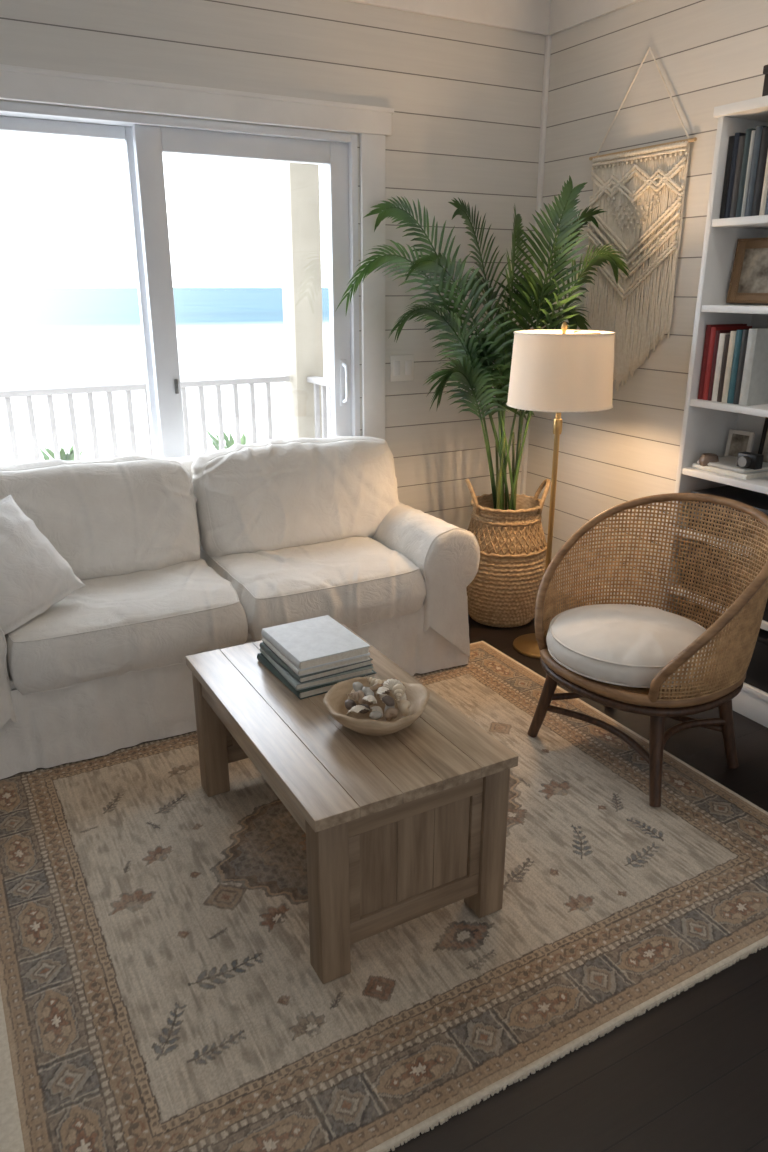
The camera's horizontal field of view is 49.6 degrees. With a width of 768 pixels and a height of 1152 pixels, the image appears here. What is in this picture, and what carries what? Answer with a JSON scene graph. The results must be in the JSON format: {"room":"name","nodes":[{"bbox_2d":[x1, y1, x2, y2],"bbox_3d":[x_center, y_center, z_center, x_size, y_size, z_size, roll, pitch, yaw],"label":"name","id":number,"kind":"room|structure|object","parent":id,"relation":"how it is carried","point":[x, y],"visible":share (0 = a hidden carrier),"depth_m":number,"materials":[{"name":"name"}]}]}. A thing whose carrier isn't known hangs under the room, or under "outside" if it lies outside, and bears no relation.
{"room":"living room","nodes":[
{"label":"living room","id":0,"kind":"room"},
{"bbox_2d":[0,0,545,529],"bbox_3d":[-1.573,-0.964,3.051,5.550,2.820,0.160,-10,22,-27],"label":"wall","id":1,"kind":"structure","parent":0,"point":[465,98],"depth_m":3.63,"materials":[{"name":"white wood"}]},
{"bbox_2d":[0,101,359,457],"bbox_3d":[-0.956,-0.732,3.471,1.860,2.105,0.177,-10,22,-27],"label":"door","id":2,"kind":"structure","parent":1,"relation":"in","point":[146,138],"depth_m":3.37,"materials":[{"name":"white plastic"}]},
{"bbox_2d":[0,64,393,439],"bbox_3d":[-0.917,-0.759,3.388,2.180,2.212,0.036,-10,22,-27],"label":"trim","id":3,"kind":"structure","parent":1,"relation":"attached to","point":[17,83],"depth_m":3.33,"materials":[{"name":"white wood"}]},
{"bbox_2d":[390,354,413,381],"bbox_3d":[0.087,-0.979,3.916,0.126,0.120,0.010,-10,22,-27],"label":"light switch","id":4,"kind":"object","parent":1,"relation":"attached to","point":[401,366],"visible":1,"depth_m":3.91,"materials":[{"name":"white plastic"}]},
{"bbox_2d":[345,0,641,35],"bbox_3d":[-0.130,-1.275,0.013,5.390,0.240,6.080,-10,22,-27],"label":"ceiling","id":5,"kind":"structure","parent":1,"relation":"attached to","point":[540,17],"depth_m":3.60,"materials":[{"name":"white paint"}]},
{"bbox_2d":[520,35,551,494],"bbox_3d":[0.749,-1.239,4.208,0.022,2.580,0.022,-10,22,-27],"label":"trim","id":6,"kind":"structure","parent":1,"relation":"attached to","point":[547,55],"depth_m":3.95,"materials":[{"name":"white wood"}]},
{"bbox_2d":[11,592,767,1151],"bbox_3d":[-0.099,1.287,1.018,5.550,0.100,6.240,-10,22,-27],"label":"floor","id":7,"kind":"structure","parent":0,"point":[689,1073],"depth_m":1.68,"materials":[{"name":"brown wood"}]},
{"bbox_2d":[0,436,479,779],"bbox_3d":[-0.709,-0.018,3.244,2.049,0.915,0.924,-10,22,-27],"label":"sofa","id":8,"kind":"object","parent":7,"relation":"on","point":[176,558],"visible":0.89,"depth_m":3.05,"materials":[{"name":"fabric"}]},
{"bbox_2d":[0,495,85,634],"bbox_3d":[-1.218,-0.028,2.639,0.273,0.374,0.440,11,22,29],"label":"throw pillow","id":9,"kind":"object","parent":8,"relation":"on","point":[34,576],"visible":1,"depth_m":2.64,"materials":[{"name":"fabric"}]},
{"bbox_2d":[0,455,199,579],"bbox_3d":[-1.142,-0.191,3.073,0.936,0.473,0.348,-10,22,-27],"label":"cushion","id":10,"kind":"object","parent":8,"relation":"on","point":[131,516],"depth_m":3.02,"materials":[{"name":"fabric"}]},
{"bbox_2d":[5,559,247,694],"bbox_3d":[-1.000,0.110,3.051,0.800,0.245,0.813,-10,22,-27],"label":"seat cushion","id":11,"kind":"object","parent":8,"relation":"on","point":[137,621],"depth_m":2.77,"materials":[{"name":"fabric"}]},
{"bbox_2d":[191,436,399,555],"bbox_3d":[-0.344,-0.337,3.494,0.899,0.476,0.343,-10,22,-27],"label":"cushion","id":12,"kind":"object","parent":8,"relation":"on","point":[272,495],"depth_m":3.35,"materials":[{"name":"fabric"}]},
{"bbox_2d":[200,537,425,641],"bbox_3d":[-0.337,-0.013,3.401,0.741,0.248,0.819,-10,22,-27],"label":"seat cushion","id":13,"kind":"object","parent":8,"relation":"on","point":[363,584],"depth_m":3.15,"materials":[{"name":"fabric"}]},
{"bbox_2d":[0,641,767,1151],"bbox_3d":[-0.053,0.722,2.474,2.134,0.012,1.823,-10,22,-27],"label":"area rug","id":14,"kind":"object","parent":7,"relation":"on","point":[161,991],"visible":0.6,"depth_m":1.99,"materials":[{"name":"beige fabric"}]},
{"bbox_2d":[185,624,517,983],"bbox_3d":[-0.138,0.542,2.292,0.525,0.448,0.930,-10,22,-27],"label":"coffee table","id":15,"kind":"object","parent":14,"relation":"on","point":[407,824],"visible":0.83,"depth_m":1.95,"materials":[{"name":"brown wood"}]},
{"bbox_2d":[257,653,376,699],"bbox_3d":[-0.198,0.259,2.389,0.239,0.022,0.290,-11,22,-29],"label":"book","id":16,"kind":"object","parent":15,"relation":"on","point":[321,689],"visible":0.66,"depth_m":2.26,"materials":[{"name":"paper"}]},
{"bbox_2d":[260,648,373,690],"bbox_3d":[-0.198,0.240,2.382,0.234,0.018,0.278,-10,21,-26],"label":"book","id":17,"kind":"object","parent":16,"relation":"on","point":[297,685],"visible":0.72,"depth_m":2.28,"materials":[{"name":"paper"}]},
{"bbox_2d":[259,642,372,683],"bbox_3d":[-0.198,0.222,2.376,0.226,0.018,0.268,-11,22,-29],"label":"book","id":18,"kind":"object","parent":17,"relation":"on","point":[322,674],"visible":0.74,"depth_m":2.28,"materials":[{"name":"paper"}]},
{"bbox_2d":[262,637,369,675],"bbox_3d":[-0.198,0.206,2.370,0.219,0.016,0.262,-10,22,-27],"label":"book","id":19,"kind":"object","parent":18,"relation":"on","point":[292,666],"visible":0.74,"depth_m":2.27,"materials":[{"name":"paper"}]},
{"bbox_2d":[261,615,369,670],"bbox_3d":[-0.198,0.185,2.363,0.216,0.026,0.262,-11,22,-28],"label":"book","id":20,"kind":"object","parent":19,"relation":"on","point":[318,641],"visible":1,"depth_m":2.33,"materials":[{"name":"paper"}]},
{"bbox_2d":[323,677,428,735],"bbox_3d":[-0.015,0.334,2.088,0.264,0.078,0.248,-10,22,-27],"label":"bowl","id":21,"kind":"object","parent":15,"relation":"on","point":[335,698],"visible":0.76,"depth_m":2.09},
{"bbox_2d":[344,699,355,709],"bbox_3d":[-0.083,0.319,2.068,0.027,0.021,0.033,-4,20,-11],"label":"pebble","id":22,"kind":"object","parent":21,"relation":"in","point":[349,703],"visible":0.82,"depth_m":2.06,"materials":[{"name":"stone"}]},
{"bbox_2d":[346,690,365,703],"bbox_3d":[-0.068,0.298,2.054,0.047,0.033,0.028,6,20,16],"label":"seashell","id":23,"kind":"object","parent":21,"relation":"in","point":[358,696],"visible":0.99,"depth_m":2.04,"materials":[{"name":"stone"}]},
{"bbox_2d":[346,705,369,713],"bbox_3d":[-0.065,0.327,2.029,0.056,0.024,0.035,-6,20,-17],"label":"seashell","id":24,"kind":"object","parent":21,"relation":"in","point":[356,708],"visible":1,"depth_m":2.02,"materials":[{"name":"stone"}]},
{"bbox_2d":[353,682,363,691],"bbox_3d":[-0.064,0.280,2.095,0.032,0.023,0.033,18,26,42],"label":"pebble","id":25,"kind":"object","parent":21,"relation":"in","point":[357,686],"visible":0.79,"depth_m":2.08,"materials":[{"name":"stone"}]},
{"bbox_2d":[359,704,369,713],"bbox_3d":[-0.051,0.330,2.073,0.028,0.022,0.032,-8,21,-22],"label":"pebble","id":26,"kind":"object","parent":21,"relation":"in","point":[364,711],"visible":0.61,"depth_m":2.06,"materials":[{"name":"stone"}]},
{"bbox_2d":[362,687,373,695],"bbox_3d":[-0.040,0.289,2.059,0.031,0.026,0.033,2,19,6],"label":"pebble","id":27,"kind":"object","parent":21,"relation":"in","point":[367,691],"visible":0.67,"depth_m":2.05,"materials":[{"name":"stone"}]},
{"bbox_2d":[363,695,376,703],"bbox_3d":[-0.034,0.306,2.018,0.036,0.035,0.050,0,19,-1],"label":"seashell","id":28,"kind":"object","parent":21,"relation":"in","point":[370,698],"visible":1,"depth_m":2.01,"materials":[{"name":"stone"}]},
{"bbox_2d":[363,701,377,705],"bbox_3d":[-0.040,0.322,2.108,0.027,0.034,0.047,-17,25,-40],"label":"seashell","id":29,"kind":"object","parent":21,"relation":"in","point":[368,703],"visible":0.28,"depth_m":2.10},
{"bbox_2d":[365,675,381,693],"bbox_3d":[-0.022,0.278,2.122,0.032,0.040,0.050,-12,22,-31],"label":"seashell","id":30,"kind":"object","parent":21,"relation":"in","point":[372,681],"visible":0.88,"depth_m":2.11,"materials":[{"name":"stone"}]},
{"bbox_2d":[369,683,382,691],"bbox_3d":[-0.016,0.279,2.087,0.026,0.030,0.083,12,22,31],"label":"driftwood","id":31,"kind":"object","parent":30,"relation":"on","point":[376,686],"visible":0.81,"depth_m":2.06,"materials":[{"name":"beige wood"}]},
{"bbox_2d":[369,711,381,719],"bbox_3d":[-0.020,0.338,2.015,0.033,0.022,0.033,-9,21,-24],"label":"pebble","id":32,"kind":"object","parent":21,"relation":"in","point":[375,715],"visible":0.99,"depth_m":2.00,"materials":[{"name":"stone"}]},
{"bbox_2d":[371,706,382,716],"bbox_3d":[-0.018,0.333,2.051,0.032,0.028,0.055,-3,19,-8],"label":"seashell","id":33,"kind":"object","parent":21,"relation":"in","point":[374,708],"visible":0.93,"depth_m":2.04,"materials":[{"name":"stone"}]},
{"bbox_2d":[376,687,388,694],"bbox_3d":[-0.004,0.290,2.052,0.034,0.034,0.052,5,20,13],"label":"seashell","id":34,"kind":"object","parent":21,"relation":"in","point":[380,690],"visible":1,"depth_m":2.04,"materials":[{"name":"stone"}]},
{"bbox_2d":[384,708,397,720],"bbox_3d":[0.024,0.333,2.026,0.049,0.032,0.028,-16,25,-38],"label":"seashell","id":35,"kind":"object","parent":21,"relation":"in","point":[390,713],"visible":1,"depth_m":2.01,"materials":[{"name":"stone"}]},
{"bbox_2d":[382,695,394,706],"bbox_3d":[0.010,0.304,2.026,0.030,0.026,0.027,8,21,22],"label":"pebble","id":36,"kind":"object","parent":35,"relation":"on","point":[389,701],"visible":1,"depth_m":2.02,"materials":[{"name":"stone"}]},
{"bbox_2d":[382,679,402,689],"bbox_3d":[0.021,0.272,2.103,0.058,0.024,0.035,1,19,3],"label":"seashell","id":37,"kind":"object","parent":21,"relation":"in","point":[390,683],"visible":0.8,"depth_m":2.09,"materials":[{"name":"stone"}]},
{"bbox_2d":[392,684,405,700],"bbox_3d":[0.033,0.288,2.066,0.031,0.036,0.056,8,21,23],"label":"seashell","id":38,"kind":"object","parent":21,"relation":"in","point":[398,690],"visible":1,"depth_m":2.06,"materials":[{"name":"stone"}]},
{"bbox_2d":[395,699,410,715],"bbox_3d":[0.049,0.323,2.067,0.032,0.038,0.054,-6,20,-16],"label":"seashell","id":39,"kind":"object","parent":21,"relation":"in","point":[403,705],"visible":0.94,"depth_m":2.05,"materials":[{"name":"stone"}]},
{"bbox_2d":[399,693,406,700],"bbox_3d":[0.040,0.303,2.108,0.031,0.029,0.056,-4,20,-11],"label":"seashell","id":40,"kind":"object","parent":21,"relation":"in","point":[403,697],"visible":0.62,"depth_m":2.09,"materials":[{"name":"stone"}]},
{"bbox_2d":[528,493,767,806],"bbox_3d":[0.859,0.199,2.719,0.669,0.847,0.692,-13,23,-33],"label":"rattan chair","id":41,"kind":"object","parent":14,"relation":"on","point":[668,664],"visible":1,"depth_m":2.69,"materials":[{"name":"wicker"}]},
{"bbox_2d":[546,604,715,685],"bbox_3d":[0.794,0.199,2.689,0.529,0.125,0.529,-13,23,-33],"label":"seat cushion","id":42,"kind":"object","parent":41,"relation":"on","point":[595,644],"depth_m":2.57,"materials":[{"name":"fabric"}]},
{"bbox_2d":[335,175,629,627],"bbox_3d":[0.432,-0.748,3.777,1.210,1.926,0.619,3,19,9],"label":"potted palm","id":43,"kind":"object","parent":7,"relation":"on","point":[507,528],"visible":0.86,"depth_m":3.59,"materials":[{"name":"plant"}]},
{"bbox_2d":[506,322,615,658],"bbox_3d":[0.699,-0.334,3.441,0.417,1.374,0.417,-10,22,-27],"label":"floor lamp","id":44,"kind":"object","parent":7,"relation":"on","point":[558,371],"visible":0.87,"depth_m":3.13,"materials":[{"name":"beige fabric"}]},
{"bbox_2d":[661,95,767,727],"bbox_3d":[1.434,-0.485,2.821,0.297,2.066,0.854,-10,22,-27],"label":"bookcase","id":45,"kind":"object","parent":7,"relation":"on","point":[706,425],"visible":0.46,"depth_m":2.98,"materials":[{"name":"white laminate"}]},
{"bbox_2d":[699,453,718,465],"bbox_3d":[1.212,-0.426,3.105,0.072,0.056,0.072,-10,22,-27],"label":"seashell","id":46,"kind":"object","parent":45,"relation":"on","point":[705,458],"visible":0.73,"depth_m":3.08,"materials":[{"name":"brown"}]},
{"bbox_2d":[711,333,729,401],"bbox_3d":[1.274,-0.757,3.010,0.194,0.235,0.023,-10,22,-27],"label":"book","id":47,"kind":"object","parent":45,"relation":"on","point":[722,335],"visible":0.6,"depth_m":2.96,"materials":[{"name":"paper"}]},
{"bbox_2d":[697,324,746,398],"bbox_3d":[1.242,-0.789,3.059,0.194,0.262,0.021,-10,22,-27],"label":"book","id":48,"kind":"object","parent":45,"relation":"on","point":[708,327],"visible":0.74,"depth_m":3.01,"materials":[{"name":"paper"}]},
{"bbox_2d":[708,330,736,400],"bbox_3d":[1.263,-0.768,3.026,0.194,0.244,0.017,-10,22,-27],"label":"book","id":49,"kind":"object","parent":45,"relation":"on","point":[718,332],"visible":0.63,"depth_m":2.97,"materials":[{"name":"paper"}]},
{"bbox_2d":[678,601,767,692],"bbox_3d":[1.391,0.255,3.168,0.255,0.197,0.508,-10,22,-27],"label":"storage box","id":50,"kind":"object","parent":45,"relation":"on","point":[757,671],"visible":0.04,"depth_m":3.00,"materials":[{"name":"fabric"}]},
{"bbox_2d":[717,334,729,401],"bbox_3d":[1.280,-0.749,2.990,0.184,0.232,0.019,-10,22,-27],"label":"book","id":51,"kind":"object","parent":45,"relation":"on","point":[727,337],"visible":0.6,"depth_m":2.95,"materials":[{"name":"paper"}]},
{"bbox_2d":[682,543,767,621],"bbox_3d":[1.391,0.019,3.086,0.255,0.177,0.508,-10,22,-27],"label":"storage box","id":52,"kind":"object","parent":45,"relation":"on","point":[765,616],"visible":0.05,"depth_m":3.12,"materials":[{"name":"wicker"}]},
{"bbox_2d":[702,326,751,399],"bbox_3d":[1.253,-0.779,3.042,0.194,0.255,0.023,-10,22,-27],"label":"book","id":53,"kind":"object","parent":45,"relation":"on","point":[713,329],"visible":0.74,"depth_m":3.00,"materials":[{"name":"paper"}]},
{"bbox_2d":[719,136,734,218],"bbox_3d":[1.242,-1.362,2.861,0.194,0.255,0.021,-10,22,-27],"label":"book","id":54,"kind":"object","parent":45,"relation":"on","point":[731,138],"visible":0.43,"depth_m":2.81,"materials":[{"name":"paper"}]},
{"bbox_2d":[688,485,767,546],"bbox_3d":[1.394,-0.186,2.981,0.272,0.154,0.560,-10,22,-27],"label":"storage box","id":55,"kind":"object","parent":45,"relation":"on","point":[758,500],"visible":0.27,"depth_m":3.06,"materials":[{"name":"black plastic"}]},
{"bbox_2d":[721,331,735,402],"bbox_3d":[1.295,-0.750,2.972,0.194,0.245,0.023,-10,22,-27],"label":"book","id":56,"kind":"object","parent":45,"relation":"on","point":[733,333],"visible":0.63,"depth_m":2.93,"materials":[{"name":"paper"}]},
{"bbox_2d":[692,463,767,479],"bbox_3d":[1.308,-0.398,3.080,0.204,0.018,0.240,-10,22,-27],"label":"book","id":57,"kind":"object","parent":45,"relation":"on","point":[748,476],"visible":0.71,"depth_m":2.99,"materials":[{"name":"paper"}]},
{"bbox_2d":[697,456,767,473],"bbox_3d":[1.304,-0.413,3.073,0.184,0.014,0.210,-10,22,-27],"label":"book","id":58,"kind":"object","parent":57,"relation":"on","point":[729,463],"visible":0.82,"depth_m":3.03,"materials":[{"name":"paper"}]},
{"bbox_2d":[737,451,763,469],"bbox_3d":[1.298,-0.411,2.967,0.062,0.051,0.080,-10,22,-27],"label":"camera","id":59,"kind":"object","parent":58,"relation":"on","point":[749,460],"visible":1,"depth_m":2.95,"materials":[{"name":"black plastic"}]},
{"bbox_2d":[727,330,742,403],"bbox_3d":[1.307,-0.745,2.951,0.194,0.250,0.025,-10,22,-27],"label":"book","id":60,"kind":"object","parent":45,"relation":"on","point":[734,369],"visible":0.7,"depth_m":2.90,"materials":[{"name":"paper"}]},
{"bbox_2d":[725,132,745,217],"bbox_3d":[1.252,-1.359,2.842,0.194,0.262,0.019,-10,22,-27],"label":"book","id":61,"kind":"object","parent":45,"relation":"on","point":[737,135],"visible":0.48,"depth_m":2.79,"materials":[{"name":"paper"}]},
{"bbox_2d":[729,135,745,217],"bbox_3d":[1.263,-1.347,2.826,0.194,0.250,0.023,-10,22,-27],"label":"book","id":62,"kind":"object","parent":45,"relation":"on","point":[741,138],"visible":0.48,"depth_m":2.78,"materials":[{"name":"paper"}]},
{"bbox_2d":[724,429,754,456],"bbox_3d":[1.350,-0.486,3.166,0.029,0.130,0.100,-13,23,-33],"label":"picture frame","id":63,"kind":"object","parent":45,"relation":"on","point":[738,441],"visible":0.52,"depth_m":3.16,"materials":[{"name":"wood"}]},
{"bbox_2d":[728,434,748,456],"bbox_3d":[1.351,-0.486,3.166,0.006,0.102,0.072,-5,19,-35],"label":"picture","id":64,"kind":"object","parent":63,"relation":"attached to","point":[737,443],"depth_m":3.17},
{"bbox_2d":[733,329,748,404],"bbox_3d":[1.319,-0.739,2.930,0.194,0.252,0.023,-10,22,-27],"label":"book","id":65,"kind":"object","parent":45,"relation":"on","point":[745,331],"visible":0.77,"depth_m":2.88,"materials":[{"name":"paper"}]},
{"bbox_2d":[735,128,755,216],"bbox_3d":[1.274,-1.349,2.804,0.194,0.268,0.021,-10,22,-27],"label":"book","id":66,"kind":"object","parent":45,"relation":"on","point":[748,131],"visible":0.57,"depth_m":2.76,"materials":[{"name":"paper"}]},
{"bbox_2d":[726,237,767,303],"bbox_3d":[1.316,-1.052,2.866,0.042,0.215,0.250,-14,24,-35],"label":"picture frame","id":67,"kind":"object","parent":45,"relation":"on","point":[749,276],"visible":1,"depth_m":2.91,"materials":[{"name":"wood"}]},
{"bbox_2d":[737,248,767,292],"bbox_3d":[1.318,-1.052,2.868,0.006,0.147,0.182,-6,19,-38],"label":"picture","id":68,"kind":"object","parent":67,"relation":"attached to","point":[754,273],"depth_m":2.90},
{"bbox_2d":[741,130,754,216],"bbox_3d":[1.278,-1.339,2.788,0.184,0.260,0.013,-10,22,-27],"label":"book","id":69,"kind":"object","parent":45,"relation":"on","point":[753,131],"visible":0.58,"depth_m":2.74,"materials":[{"name":"paper"}]},
{"bbox_2d":[739,328,767,405],"bbox_3d":[1.333,-0.732,2.905,0.194,0.256,0.033,-10,22,-27],"label":"book","id":70,"kind":"object","parent":45,"relation":"on","point":[754,386],"visible":1,"depth_m":2.87,"materials":[{"name":"paper"}]},
{"bbox_2d":[744,126,767,216],"bbox_3d":[1.292,-1.339,2.772,0.194,0.270,0.025,-10,22,-27],"label":"book","id":71,"kind":"object","parent":45,"relation":"on","point":[758,132],"visible":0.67,"depth_m":2.72,"materials":[{"name":"paper"}]},
{"bbox_2d":[751,127,767,215],"bbox_3d":[1.307,-1.327,2.749,0.194,0.262,0.031,-10,22,-27],"label":"book","id":72,"kind":"object","parent":45,"relation":"on","point":[763,152],"visible":0.71,"depth_m":2.71,"materials":[{"name":"paper"}]},
{"bbox_2d":[758,417,767,462],"bbox_3d":[1.453,-0.484,3.051,0.034,0.200,0.160,-10,22,-27],"label":"picture frame","id":73,"kind":"object","parent":45,"relation":"on","point":[763,448],"visible":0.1,"depth_m":3.10,"materials":[{"name":"wood"}]},
{"bbox_2d":[762,429,767,462],"bbox_3d":[1.454,-0.484,3.051,0.006,0.168,0.128,-4,19,-29],"label":"picture","id":74,"kind":"object","parent":73,"relation":"attached to","point":[765,431],"depth_m":3.10},
{"bbox_2d":[759,154,767,214],"bbox_3d":[1.319,-1.318,2.729,0.194,0.258,0.019,-10,22,-27],"label":"book","id":75,"kind":"object","parent":45,"relation":"on","point":[765,184],"visible":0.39,"depth_m":2.70,"materials":[{"name":"paper"}]},
{"bbox_2d":[762,65,767,95],"bbox_3d":[1.330,-1.571,2.640,0.165,0.104,0.185,-10,22,-27],"label":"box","id":76,"kind":"object","parent":45,"relation":"on","point":[765,68],"visible":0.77,"depth_m":2.67,"materials":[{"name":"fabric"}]},
{"bbox_2d":[764,192,767,214],"bbox_3d":[1.331,-1.309,2.708,0.194,0.255,0.029,-10,22,-27],"label":"book","id":77,"kind":"object","parent":45,"relation":"on","point":[766,207],"visible":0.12,"depth_m":2.70,"materials":[{"name":"paper"}]},
{"bbox_2d":[465,479,550,627],"bbox_3d":[0.565,-0.126,3.900,0.418,0.671,0.418,-10,22,-27],"label":"basket","id":78,"kind":"object","parent":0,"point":[507,528],"depth_m":3.76,"materials":[{"name":"beige wicker"}]},
{"bbox_2d":[525,0,767,605],"bbox_3d":[2.297,-0.498,1.708,0.160,2.820,6.080,-10,22,-27],"label":"wall","id":79,"kind":"structure","parent":0,"point":[708,54],"depth_m":3.55,"materials":[{"name":"white wood"}]},
{"bbox_2d":[555,567,658,608],"bbox_3d":[2.225,0.790,2.099,0.016,0.130,6.058,-10,22,-27],"label":"baseboard","id":80,"kind":"structure","parent":79,"relation":"attached to","point":[557,567],"depth_m":4.10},
{"bbox_2d":[583,47,696,390],"bbox_3d":[1.047,-1.468,3.527,0.031,1.348,0.585,-10,22,-27],"label":"macrame hanging","id":81,"kind":"object","parent":79,"relation":"hanging from","point":[626,182],"visible":0.89,"depth_m":3.52,"materials":[{"name":"beige fabric"}]},
{"label":"outside","id":82,"kind":"structure","parent":0,"visible":0},
{"bbox_2d":[0,288,329,333],"bbox_3d":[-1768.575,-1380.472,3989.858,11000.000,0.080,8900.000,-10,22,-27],"label":"sea","id":83,"kind":"structure","parent":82,"point":[22,310],"depth_m":194.08,"materials":[{"name":"liquid"}]},
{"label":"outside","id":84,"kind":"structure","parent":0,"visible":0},
{"bbox_2d":[0,326,330,465],"bbox_3d":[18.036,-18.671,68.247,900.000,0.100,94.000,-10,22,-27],"label":"beach","id":85,"kind":"structure","parent":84,"point":[65,359],"depth_m":45.78},
{"bbox_2d":[39,445,83,460],"bbox_3d":[-2.941,0.377,8.104,0.826,3.371,0.830,-10,22,-27],"label":"shrub","id":86,"kind":"object","parent":85,"relation":"on","point":[69,456],"visible":0.06,"depth_m":7.51,"materials":[{"name":"green plant"}]},
{"bbox_2d":[207,431,251,452],"bbox_3d":[-1.554,0.126,8.829,1.404,3.369,1.260,-10,22,-27],"label":"shrub","id":87,"kind":"object","parent":85,"relation":"on","point":[230,441],"visible":0.07,"depth_m":8.46,"materials":[{"name":"green plant"}]},
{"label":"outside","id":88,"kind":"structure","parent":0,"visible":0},
{"bbox_3d":[-2.187,0.251,4.154,5.100,0.120,1.560,-10,22,-27],"label":"deck","id":89,"kind":"object","parent":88,"visible":0},
{"bbox_2d":[0,375,289,463],"bbox_3d":[-2.571,-0.485,4.399,4.485,0.910,0.070,-10,22,-27],"label":"balcony railing","id":90,"kind":"object","parent":89,"relation":"on","point":[128,387],"visible":0.41,"depth_m":4.85,"materials":[{"name":"white wood"}]},
{"bbox_2d":[277,162,323,438],"bbox_3d":[-0.510,-1.639,5.208,0.220,2.760,0.220,-10,22,-27],"label":"porch post","id":91,"kind":"object","parent":89,"relation":"on","point":[298,183],"visible":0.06,"depth_m":5.09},
{"bbox_2d":[307,376,331,437],"bbox_3d":[-0.150,-0.647,4.865,0.070,0.910,1.255,-10,22,-27],"label":"balcony railing","id":92,"kind":"object","parent":89,"relation":"on","point":[324,382],"visible":0.11,"depth_m":5.16,"materials":[{"name":"white wood"}]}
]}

